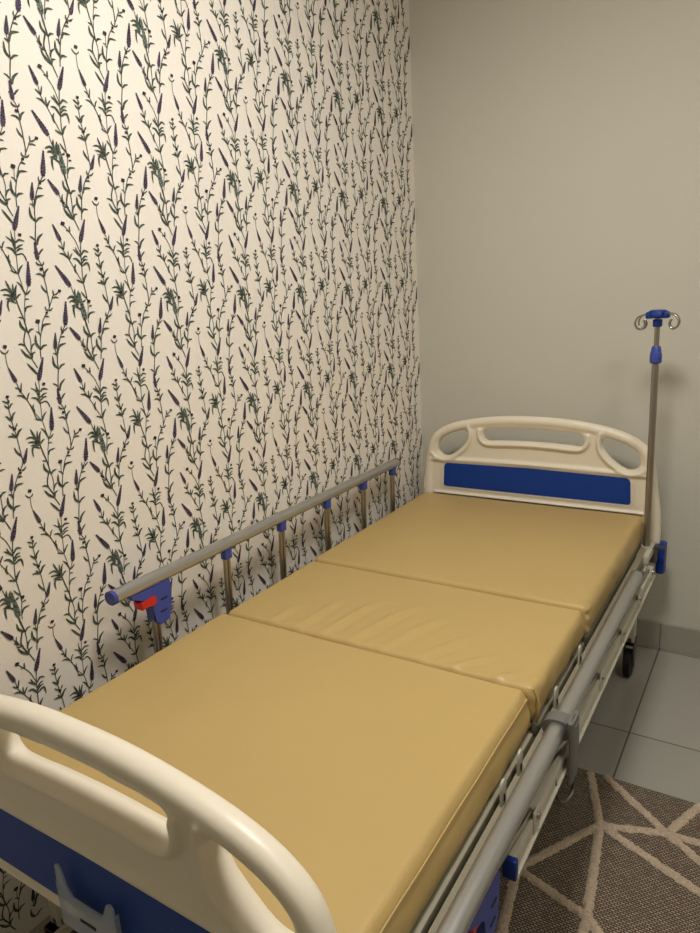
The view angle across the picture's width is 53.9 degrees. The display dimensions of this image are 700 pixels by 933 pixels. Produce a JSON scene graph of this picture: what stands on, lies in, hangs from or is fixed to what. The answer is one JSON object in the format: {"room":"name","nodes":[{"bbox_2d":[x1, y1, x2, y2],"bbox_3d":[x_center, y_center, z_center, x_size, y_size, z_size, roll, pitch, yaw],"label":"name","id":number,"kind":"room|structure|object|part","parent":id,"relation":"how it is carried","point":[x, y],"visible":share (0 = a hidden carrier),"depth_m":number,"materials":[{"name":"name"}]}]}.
{"room":"hospital room","nodes":[
{"label":"hospital room","id":0,"kind":"room"},
{"bbox_2d":[0,0,422,932],"bbox_3d":[-0.876,-0.227,1.353,0.102,2.750,4.092,6,17,33],"label":"wall","id":1,"kind":"structure","parent":0,"point":[209,326],"depth_m":1.87,"materials":[{"name":"paper"}]},
{"bbox_2d":[28,639,699,932],"bbox_3d":[0.562,1.286,0.851,3.430,0.100,4.290,5,16,32],"label":"floor","id":2,"kind":"structure","parent":0,"point":[643,730],"depth_m":2.27,"materials":[{"name":"tile"}]},
{"bbox_2d":[0,416,666,932],"bbox_3d":[0.158,0.512,1.902,1.039,0.942,2.239,5,16,32],"label":"hospital bed","id":3,"kind":"object","parent":2,"relation":"on","point":[99,856],"visible":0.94,"depth_m":1.06,"materials":[{"name":"beige plastic"}]},
{"bbox_3d":[-0.641,0.880,1.494,0.032,0.250,0.042,5,16,32],"label":"leg","id":4,"kind":"part","parent":3,"relation":"part of","materials":[{"name":"beige metal"}]},
{"bbox_3d":[-0.485,0.851,1.124,0.075,0.091,0.179,-7,14,-15],"label":"crank handle","id":5,"kind":"part","parent":3,"relation":"part of","materials":[{"name":"metal"}]},
{"bbox_2d":[80,918,95,930],"bbox_3d":[-0.373,0.631,0.980,0.129,0.110,0.009,5,16,32],"label":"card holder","id":6,"kind":"object","parent":3,"relation":"attached to","point":[81,920],"visible":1,"depth_m":0.98,"materials":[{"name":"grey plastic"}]},
{"bbox_3d":[-0.365,0.602,1.005,0.696,0.113,0.037,5,16,32],"label":"blue panel","id":7,"kind":"part","parent":3,"relation":"part of","materials":[{"name":"plastic"}]},
{"bbox_3d":[-0.516,0.341,1.734,0.031,0.026,0.052,5,16,32],"label":"release lever","id":8,"kind":"part","parent":3,"relation":"part of","materials":[{"name":"red plastic"}]},
{"bbox_3d":[-0.498,0.454,1.784,0.016,0.297,0.037,5,16,32],"label":"rail post","id":9,"kind":"part","parent":3,"relation":"part of","materials":[{"name":"silver metal"}]},
{"bbox_3d":[-0.366,0.575,0.998,0.892,0.454,0.054,5,16,32],"label":"footboard","id":10,"kind":"part","parent":3,"relation":"part of","materials":[{"name":"beige plastic"}]},
{"bbox_3d":[-0.353,0.390,2.009,0.016,0.297,0.037,5,16,32],"label":"rail post","id":11,"kind":"part","parent":3,"relation":"part of","materials":[{"name":"silver metal"}]},
{"bbox_3d":[-0.190,0.149,2.238,0.037,0.033,1.441,5,16,32],"label":"handrail","id":12,"kind":"part","parent":3,"relation":"part of","materials":[{"name":"silver metal"}]},
{"bbox_3d":[-0.215,0.330,2.221,0.016,0.297,0.037,5,16,32],"label":"rail post","id":13,"kind":"part","parent":3,"relation":"part of","materials":[{"name":"silver metal"}]},
{"bbox_3d":[-0.078,0.270,2.434,0.016,0.297,0.037,5,16,32],"label":"rail post","id":14,"kind":"part","parent":3,"relation":"part of","materials":[{"name":"silver metal"}]},
{"bbox_2d":[19,492,643,932],"bbox_3d":[0.156,0.419,1.902,0.900,0.099,2.043,5,16,32],"label":"mattress","id":15,"kind":"object","parent":3,"relation":"on","point":[364,708],"visible":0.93,"depth_m":1.51,"materials":[{"name":"beige leather"}]},
{"bbox_3d":[0.054,0.212,2.638,0.016,0.297,0.037,5,16,32],"label":"rail post","id":16,"kind":"part","parent":3,"relation":"part of","materials":[{"name":"silver metal"}]},
{"bbox_3d":[0.175,0.159,2.826,0.016,0.297,0.037,5,16,32],"label":"rail post","id":17,"kind":"part","parent":3,"relation":"part of","materials":[{"name":"silver metal"}]},
{"bbox_3d":[-0.173,0.629,1.402,0.880,0.032,0.730,5,16,32],"label":"deck plate","id":18,"kind":"part","parent":3,"relation":"part of","materials":[{"name":"silver metal"}]},
{"bbox_3d":[0.187,0.702,1.072,0.029,0.026,0.052,5,16,32],"label":"release lever","id":19,"kind":"part","parent":3,"relation":"part of","materials":[{"name":"red plastic"}]},
{"bbox_3d":[0.723,0.056,2.732,0.748,0.107,0.037,5,16,32],"label":"blue panel","id":20,"kind":"part","parent":3,"relation":"part of","materials":[{"name":"plastic"}]},
{"bbox_3d":[0.505,0.516,1.550,0.037,0.033,1.500,5,16,32],"label":"handrail","id":21,"kind":"part","parent":3,"relation":"part of","materials":[{"name":"silver metal"}]},
{"bbox_3d":[0.721,0.027,2.725,0.959,0.455,0.054,5,16,32],"label":"headboard","id":22,"kind":"part","parent":3,"relation":"part of","materials":[{"name":"beige plastic"}]},
{"bbox_3d":[0.141,0.491,1.889,0.880,0.032,0.420,5,16,32],"label":"deck plate","id":23,"kind":"part","parent":3,"relation":"part of","materials":[{"name":"silver metal"}]},
{"bbox_3d":[0.660,0.530,1.786,0.027,0.041,1.459,5,16,32],"label":"rail","id":24,"kind":"part","parent":3,"relation":"part of","materials":[{"name":"silver metal"}]},
{"bbox_3d":[0.478,0.344,2.410,0.880,0.032,0.815,5,16,32],"label":"deck plate","id":25,"kind":"part","parent":3,"relation":"part of","materials":[{"name":"silver metal"}]},
{"bbox_3d":[1.040,0.529,2.537,0.032,0.250,0.042,5,16,32],"label":"leg","id":26,"kind":"part","parent":3,"relation":"part of","materials":[{"name":"silver metal"}]},
{"bbox_2d":[636,541,655,564],"bbox_3d":[1.054,0.302,2.451,0.040,0.035,0.170,5,16,32],"label":"socket","id":27,"kind":"object","parent":3,"relation":"attached to","point":[646,553],"depth_m":2.43,"materials":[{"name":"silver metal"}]},
{"bbox_2d":[634,309,680,546],"bbox_3d":[1.035,-0.117,2.358,0.138,0.822,0.061,5,16,32],"label":"pole","id":28,"kind":"object","parent":3,"relation":"attached to","point":[656,315],"visible":1,"depth_m":2.32,"materials":[{"name":"silver metal"}]},
{"bbox_2d":[494,768,699,932],"bbox_3d":[0.491,1.232,0.834,1.600,0.019,2.412,5,16,32],"label":"rug","id":29,"kind":"object","parent":2,"relation":"on","point":[619,856],"visible":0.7,"depth_m":1.72,"materials":[{"name":"brown carpet"}]},
{"bbox_2d":[409,0,699,647],"bbox_3d":[1.638,-0.575,2.193,3.115,2.750,0.100,5,16,32],"label":"wall","id":30,"kind":"structure","parent":0,"point":[556,143],"depth_m":2.59,"materials":[{"name":"grey paint"}]},
{"bbox_2d":[636,618,699,656],"bbox_3d":[1.681,0.717,2.462,3.111,0.112,0.012,5,16,32],"label":"baseboard","id":31,"kind":"structure","parent":30,"relation":"attached to","point":[673,638],"depth_m":2.72,"materials":[{"name":"tile"}]}
]}

